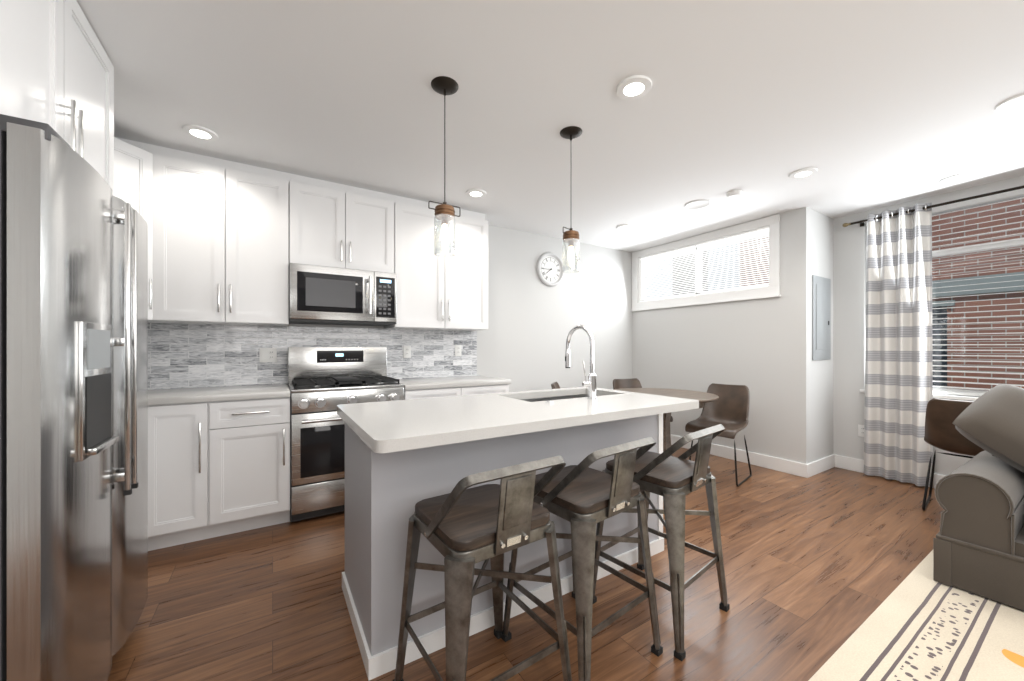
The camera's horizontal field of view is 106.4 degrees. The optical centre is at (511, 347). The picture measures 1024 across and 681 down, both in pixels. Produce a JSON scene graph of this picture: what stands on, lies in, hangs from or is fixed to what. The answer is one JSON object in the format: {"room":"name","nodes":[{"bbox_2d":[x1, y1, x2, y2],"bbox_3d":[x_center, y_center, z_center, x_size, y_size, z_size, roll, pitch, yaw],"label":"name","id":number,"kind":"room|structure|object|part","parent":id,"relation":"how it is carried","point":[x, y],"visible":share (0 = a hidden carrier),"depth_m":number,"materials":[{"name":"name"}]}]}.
{"room":"kitchen","nodes":[
{"label":"kitchen","id":0,"kind":"room"},
{"bbox_2d":[288,225,631,391],"bbox_3d":[-0.716,-0.050,3.863,5.780,2.500,0.150,0,0,-32],"label":"wall","id":1,"kind":"structure","parent":0,"point":[533,320],"depth_m":4.50,"materials":[{"name":"grey paint"}]},
{"bbox_2d":[114,137,165,320],"bbox_3d":[-2.518,-0.735,2.255,0.714,1.128,0.662,0,0,-32],"label":"upper cabinet","id":2,"kind":"object","parent":1,"relation":"attached to","point":[139,167],"depth_m":2.40,"materials":[{"name":"white wood"}]},
{"bbox_2d":[148,148,237,324],"bbox_3d":[-2.176,-0.735,2.631,0.480,1.128,0.387,0,0,-32],"label":"upper cabinet","id":3,"kind":"object","parent":1,"relation":"attached to","point":[229,242],"depth_m":2.54,"materials":[{"name":"white wood"}]},
{"bbox_2d":[238,163,301,325],"bbox_3d":[-1.876,-0.735,2.842,0.498,1.128,0.348,0,0,-32],"label":"upper cabinet","id":4,"kind":"object","parent":1,"relation":"attached to","point":[269,200],"depth_m":2.73,"materials":[{"name":"white wood"}]},
{"bbox_2d":[148,323,476,389],"bbox_3d":[-1.682,0.059,3.165,3.099,0.462,0.008,0,0,-32],"label":"tile backsplash","id":5,"kind":"structure","parent":1,"relation":"attached to","point":[193,355],"depth_m":3.00,"materials":[{"name":"grey tile"}]},
{"bbox_2d":[259,348,276,362],"bbox_3d":[-1.915,0.060,3.008,0.115,0.114,0.012,0,0,-32],"label":"outlet","id":6,"kind":"object","parent":5,"relation":"attached to","point":[267,354],"depth_m":3.01,"materials":[{"name":"white plastic"}]},
{"bbox_2d":[403,346,410,357],"bbox_3d":[-0.983,0.040,3.592,0.070,0.114,0.009,0,0,-32],"label":"outlet","id":7,"kind":"object","parent":5,"relation":"attached to","point":[406,349],"depth_m":3.59,"materials":[{"name":"white plastic"}]},
{"bbox_2d":[455,345,461,355],"bbox_3d":[-0.542,0.030,3.868,0.070,0.114,0.009,0,0,-32],"label":"outlet","id":8,"kind":"object","parent":5,"relation":"attached to","point":[458,348],"depth_m":3.86,"materials":[{"name":"white plastic"}]},
{"bbox_2d":[302,176,397,276],"bbox_3d":[-1.394,-0.957,3.143,0.759,0.684,0.348,0,0,-32],"label":"upper cabinet","id":9,"kind":"object","parent":1,"relation":"attached to","point":[344,226],"depth_m":3.01,"materials":[{"name":"white wood"}]},
{"bbox_2d":[289,263,396,325],"bbox_3d":[-1.363,-0.400,3.095,0.760,0.416,0.463,0,0,-32],"label":"microwave","id":10,"kind":"object","parent":9,"relation":"attached to","point":[322,295],"visible":0.98,"depth_m":2.93,"materials":[{"name":"grey metal"}]},
{"bbox_2d":[385,196,487,330],"bbox_3d":[-0.720,-0.735,3.564,0.953,1.128,0.348,0,0,-32],"label":"upper cabinet","id":11,"kind":"object","parent":1,"relation":"attached to","point":[434,292],"depth_m":3.41,"materials":[{"name":"white wood"}]},
{"bbox_2d":[536,252,563,286],"bbox_3d":[0.456,-0.915,4.485,0.396,0.396,0.034,0,0,-32],"label":"clock","id":12,"kind":"object","parent":1,"relation":"attached to","point":[549,269],"visible":0.94,"depth_m":4.48,"materials":[{"name":"grey plastic"}]},
{"bbox_2d":[107,445,943,680],"bbox_3d":[1.224,1.250,1.343,6.400,0.100,6.480,0,0,-32],"label":"floor","id":13,"kind":"structure","parent":0,"point":[819,568],"depth_m":1.82,"materials":[{"name":"brown wood"}]},
{"bbox_2d":[0,114,147,680],"bbox_3d":[-1.732,0.314,1.164,0.846,1.772,0.920,0,0,-32],"label":"fridge","id":14,"kind":"object","parent":13,"relation":"on","point":[73,414],"visible":1,"depth_m":1.04,"materials":[{"name":"grey metal"}]},
{"bbox_2d":[156,400,223,548],"bbox_3d":[-2.147,0.766,2.516,0.437,0.868,0.613,0,0,-32],"label":"base cabinet","id":15,"kind":"object","parent":13,"relation":"on","point":[218,460],"depth_m":2.30,"materials":[{"name":"white wood"}]},
{"bbox_2d":[148,384,289,403],"bbox_3d":[-2.238,0.310,2.451,1.398,0.040,0.628,0,0,-32],"label":"countertop","id":16,"kind":"structure","parent":15,"relation":"on","point":[267,391],"depth_m":2.47,"materials":[{"name":"white stone"}]},
{"bbox_2d":[224,396,289,534],"bbox_3d":[-1.859,0.766,2.696,0.496,0.868,0.613,0,0,-32],"label":"base cabinet","id":17,"kind":"object","parent":13,"relation":"on","point":[256,432],"depth_m":2.48,"materials":[{"name":"white wood"}]},
{"bbox_2d":[288,347,403,521],"bbox_3d":[-1.300,0.598,2.994,0.760,1.205,0.680,0,0,-32],"label":"stove","id":18,"kind":"object","parent":13,"relation":"on","point":[323,382],"visible":0.77,"depth_m":2.71,"materials":[{"name":"grey metal"}]},
{"bbox_2d":[397,375,510,399],"bbox_3d":[-0.576,0.745,3.476,0.967,0.910,0.650,0,0,-32],"label":"base cabinet","id":19,"kind":"object","parent":13,"relation":"on","point":[428,387],"visible":0.21,"depth_m":3.27,"materials":[{"name":"white wood"}]},
{"bbox_2d":[393,456,571,680],"bbox_3d":[-0.103,0.771,1.298,0.456,0.858,0.466,0,0,-35],"label":"stool","id":20,"kind":"object","parent":13,"relation":"on","point":[462,528],"visible":1,"depth_m":1.18,"materials":[{"name":"metal"}]},
{"bbox_2d":[342,415,663,679],"bbox_3d":[0.011,0.766,2.109,1.669,0.870,0.679,0,0,-32],"label":"kitchen island","id":21,"kind":"object","parent":13,"relation":"on","point":[403,458],"depth_m":1.57,"materials":[{"name":"grey"}]},
{"bbox_2d":[337,387,698,454],"bbox_3d":[0.072,0.309,2.008,1.710,0.040,0.890,0,0,-32],"label":"island countertop","id":22,"kind":"structure","parent":21,"relation":"on","point":[385,427],"depth_m":1.68,"materials":[{"name":"white stone"}]},
{"bbox_2d":[517,391,596,402],"bbox_3d":[0.311,0.429,2.370,0.728,0.224,0.368,0,0,-32],"label":"sink","id":23,"kind":"object","parent":22,"relation":"in","point":[568,394],"depth_m":2.57,"materials":[{"name":"silver metal"}]},
{"bbox_2d":[565,325,597,398],"bbox_3d":[0.382,0.077,2.236,0.102,0.422,0.258,0,0,-32],"label":"faucet","id":24,"kind":"object","parent":22,"relation":"on","point":[590,383],"visible":1,"depth_m":2.15,"materials":[{"name":"silver metal"}]},
{"bbox_2d":[551,382,559,388],"bbox_3d":[0.683,0.779,3.834,0.572,0.839,0.436,0,0,13],"label":"chair","id":25,"kind":"object","parent":13,"relation":"on","point":[554,385],"visible":0.15,"depth_m":3.94,"materials":[{"name":"brown leather"}]},
{"bbox_2d":[501,437,662,680],"bbox_3d":[0.276,0.771,1.541,0.456,0.858,0.466,0,0,-38],"label":"stool","id":26,"kind":"object","parent":13,"relation":"on","point":[582,498],"visible":0.83,"depth_m":1.39,"materials":[{"name":"metal"}]},
{"bbox_2d":[613,378,672,421],"bbox_3d":[1.397,0.778,4.188,0.435,0.837,0.574,0,0,-17],"label":"chair","id":27,"kind":"object","parent":13,"relation":"on","point":[626,383],"visible":0.17,"depth_m":4.05,"materials":[{"name":"brown leather"}]},
{"bbox_2d":[593,424,729,660],"bbox_3d":[0.680,0.771,1.781,0.456,0.858,0.466,0,0,-40],"label":"stool","id":28,"kind":"object","parent":13,"relation":"on","point":[670,479],"visible":0.88,"depth_m":1.63,"materials":[{"name":"metal"}]},
{"bbox_2d":[613,388,718,455],"bbox_3d":[1.412,0.820,3.665,1.000,0.760,1.000,0,0,-32],"label":"dining table","id":29,"kind":"object","parent":13,"relation":"on","point":[703,397],"visible":0.25,"depth_m":3.60,"materials":[{"name":"brown wood"}]},
{"bbox_2d":[685,383,751,486],"bbox_3d":[1.934,0.778,3.570,0.569,0.837,0.434,0,0,-44],"label":"chair","id":30,"kind":"object","parent":13,"relation":"on","point":[728,409],"visible":0.81,"depth_m":3.30,"materials":[{"name":"brown leather"}]},
{"bbox_2d":[808,550,1023,680],"bbox_3d":[2.200,1.194,0.726,2.900,0.012,2.300,0,0,-32],"label":"rug","id":31,"kind":"object","parent":13,"relation":"on","point":[919,624],"visible":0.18,"depth_m":1.55,"materials":[{"name":"beige fabric"}]},
{"bbox_2d":[933,384,1023,610],"bbox_3d":[3.107,0.694,1.281,0.988,0.975,2.150,0,0,-32],"label":"sofa","id":32,"kind":"object","parent":31,"relation":"on","point":[978,544],"visible":1,"depth_m":1.88,"materials":[{"name":"fabric"}]},
{"bbox_2d":[922,398,984,510],"bbox_3d":[3.294,0.778,2.764,0.569,0.835,0.434,0,0,-38],"label":"chair","id":33,"kind":"object","parent":13,"relation":"on","point":[941,430],"visible":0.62,"depth_m":2.66,"materials":[{"name":"brown leather"}]},
{"bbox_2d":[76,0,1023,260],"bbox_3d":[1.224,-1.350,1.343,6.400,0.100,6.480,0,0,-32],"label":"ceiling","id":34,"kind":"structure","parent":0,"point":[863,105],"depth_m":2.01,"materials":[{"name":"white paint"}]},
{"bbox_2d":[182,124,217,140],"bbox_3d":[-1.882,-1.294,2.314,0.171,0.012,0.171,0,0,13],"label":"recessed light","id":35,"kind":"object","parent":34,"relation":"in","point":[196,131],"depth_m":2.30,"materials":[{"name":"white"}]},
{"bbox_2d":[428,76,460,256],"bbox_3d":[-0.334,-0.880,1.902,0.170,0.840,0.136,0,0,-32],"label":"pendant light","id":36,"kind":"object","parent":34,"relation":"hanging from","point":[444,210],"visible":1,"depth_m":1.88,"materials":[{"name":"brown metal"}]},
{"bbox_2d":[466,189,485,197],"bbox_3d":[-0.302,-1.294,3.219,0.171,0.012,0.171,0,0,13],"label":"recessed light","id":37,"kind":"object","parent":34,"relation":"in","point":[475,193],"depth_m":3.21,"materials":[{"name":"white"}]},
{"bbox_2d":[560,126,581,272],"bbox_3d":[0.357,-0.880,2.316,0.136,0.840,0.170,0,0,43],"label":"pendant light","id":38,"kind":"object","parent":34,"relation":"hanging from","point":[571,237],"visible":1,"depth_m":2.29,"materials":[{"name":"clear glass"}]},
{"bbox_2d":[616,224,632,229],"bbox_3d":[1.212,-1.294,4.118,0.171,0.012,0.171,0,0,13],"label":"recessed light","id":39,"kind":"object","parent":34,"relation":"in","point":[624,226],"depth_m":4.10,"materials":[{"name":"white"}]},
{"bbox_2d":[616,75,651,99],"bbox_3d":[0.609,-1.294,1.913,0.171,0.012,0.171,0,0,13],"label":"recessed light","id":40,"kind":"object","parent":34,"relation":"in","point":[634,87],"depth_m":1.90,"materials":[{"name":"white"}]},
{"bbox_2d":[685,199,710,208],"bbox_3d":[1.678,-1.295,3.466,0.209,0.010,0.209,0,0,-38],"label":"recessed light","id":41,"kind":"object","parent":34,"relation":"in","point":[701,203],"depth_m":3.46,"materials":[{"name":"white paint"}]},
{"bbox_2d":[726,190,742,198],"bbox_3d":[1.868,-1.282,3.219,0.120,0.035,0.120,0,0,-32],"label":"smoke detector","id":42,"kind":"object","parent":34,"relation":"attached to","point":[734,194],"visible":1,"depth_m":3.19,"materials":[{"name":"white plastic"}]},
{"bbox_2d":[789,168,817,178],"bbox_3d":[2.168,-1.294,2.852,0.171,0.012,0.171,0,0,13],"label":"recessed light","id":43,"kind":"object","parent":34,"relation":"in","point":[806,172],"depth_m":2.84,"materials":[{"name":"white plastic"}]},
{"bbox_2d":[939,172,976,183],"bbox_3d":[3.413,-1.295,2.935,0.189,0.010,0.189,0,0,-38],"label":"recessed light","id":44,"kind":"object","parent":34,"relation":"in","point":[956,178],"depth_m":2.93,"materials":[{"name":"white paint"}]},
{"bbox_2d":[995,93,1023,111],"bbox_3d":[2.679,-1.294,2.016,0.171,0.012,0.171,0,0,13],"label":"recessed light","id":45,"kind":"object","parent":34,"relation":"in","point":[1016,102],"depth_m":2.04,"materials":[{"name":"white"}]},
{"bbox_2d":[632,207,812,463],"bbox_3d":[2.247,-0.050,4.434,0.150,2.500,2.020,0,0,-32],"label":"wall","id":46,"kind":"structure","parent":0,"point":[761,349],"depth_m":3.89,"materials":[{"name":"grey paint"}]},
{"bbox_2d":[641,228,768,301],"bbox_3d":[2.188,-0.905,4.516,0.093,0.610,1.620,0,0,-32],"label":"window blind","id":47,"kind":"object","parent":46,"relation":"attached to","point":[699,261],"visible":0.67,"depth_m":4.39,"materials":[{"name":"white plastic"}]},
{"bbox_2d":[631,214,780,310],"bbox_3d":[2.159,-0.895,4.498,0.130,0.804,1.811,0,0,-32],"label":"window","id":48,"kind":"structure","parent":46,"relation":"in","point":[772,289],"depth_m":4.23,"materials":[{"name":"white wood"}]},
{"bbox_2d":[671,435,809,477],"bbox_3d":[2.189,1.137,4.371,0.019,0.125,2.006,0,0,-32],"label":"baseboard","id":49,"kind":"structure","parent":46,"relation":"attached to","point":[774,463],"depth_m":3.86,"materials":[{"name":"white wood"}]},
{"bbox_2d":[813,210,832,460],"bbox_3d":[3.068,-0.050,3.845,0.620,2.500,0.150,0,0,-32],"label":"wall","id":50,"kind":"structure","parent":0,"point":[822,369],"depth_m":3.74,"materials":[{"name":"grey paint"}]},
{"bbox_2d":[812,275,830,359],"bbox_3d":[2.996,-0.280,3.698,0.400,0.800,0.022,0,0,-32],"label":"panel","id":51,"kind":"object","parent":50,"relation":"attached to","point":[821,318],"visible":1,"depth_m":3.67,"materials":[{"name":"grey metal"}]},
{"bbox_2d":[810,454,835,476],"bbox_3d":[2.973,1.137,3.687,0.570,0.125,0.019,0,0,-32],"label":"baseboard","id":52,"kind":"structure","parent":50,"relation":"attached to","point":[810,469],"depth_m":3.69,"materials":[{"name":"white wood"}]},
{"bbox_2d":[833,175,1023,475],"bbox_3d":[4.410,-0.050,2.142,0.150,2.500,4.160,0,0,-32],"label":"wall","id":53,"kind":"structure","parent":0,"point":[849,286],"depth_m":3.73,"materials":[{"name":"grey paint"}]},
{"bbox_2d":[858,424,863,436],"bbox_3d":[3.362,0.800,3.669,0.008,0.114,0.070,0,0,-32],"label":"outlet","id":54,"kind":"object","parent":53,"relation":"attached to","point":[860,430],"visible":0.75,"depth_m":3.68,"materials":[{"name":"white plastic"}]},
{"bbox_2d":[836,455,945,487],"bbox_3d":[4.331,1.137,2.111,0.019,0.125,4.130,0,0,-32],"label":"baseboard","id":55,"kind":"structure","parent":53,"relation":"attached to","point":[853,464],"depth_m":3.71,"materials":[{"name":"white wood"}]},
{"bbox_2d":[842,185,1023,485],"bbox_3d":[3.577,-0.025,3.216,0.122,2.420,1.264,0,0,-32],"label":"curtain","id":56,"kind":"object","parent":53,"relation":"attached to","point":[898,370],"visible":0.98,"depth_m":3.39,"materials":[{"name":"grey fabric"}]},
{"bbox_3d":[3.587,-1.192,3.222,0.100,0.060,1.264,0,0,-32],"label":"rod","id":57,"kind":"part","parent":56,"relation":"part of","materials":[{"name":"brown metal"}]},
{"bbox_2d":[860,195,1023,400],"bbox_3d":[3.931,-0.395,2.881,0.160,1.650,1.980,0,0,-32],"label":"window","id":58,"kind":"structure","parent":53,"relation":"in","point":[947,252],"depth_m":3.14,"materials":[{"name":"white"}]},
{"bbox_2d":[866,188,1023,395],"bbox_3d":[3.905,-0.411,2.864,0.058,1.607,1.896,0,0,-32],"label":"window blinds","id":59,"kind":"object","parent":58,"relation":"attached to","point":[987,199],"visible":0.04,"depth_m":3.09,"materials":[{"name":"white plastic"}]},
{"bbox_3d":[-1.386,-0.050,-0.377,0.150,2.500,6.330,0,0,-32],"label":"wall","id":60,"kind":"structure","parent":0,"visible":0},
{"bbox_2d":[0,0,113,195],"bbox_3d":[-1.841,-0.947,1.172,0.716,0.703,1.000,0,0,-32],"label":"upper cabinet","id":61,"kind":"object","parent":60,"relation":"attached to","point":[56,70],"visible":0.52,"depth_m":1.32,"materials":[{"name":"white wood"}]},
{"bbox_3d":[4.262,2.150,5.021,2.650,1.100,16.000,0,0,-32],"label":"ground","id":62,"kind":"structure","parent":0,"visible":0},
{"bbox_2d":[647,197,1023,390],"bbox_3d":[5.428,-1.550,5.750,0.300,8.500,12.000,0,0,-32],"label":"window","id":63,"kind":"structure","parent":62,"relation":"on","point":[976,281],"depth_m":4.90,"materials":[{"name":"clear glass"}]}
]}

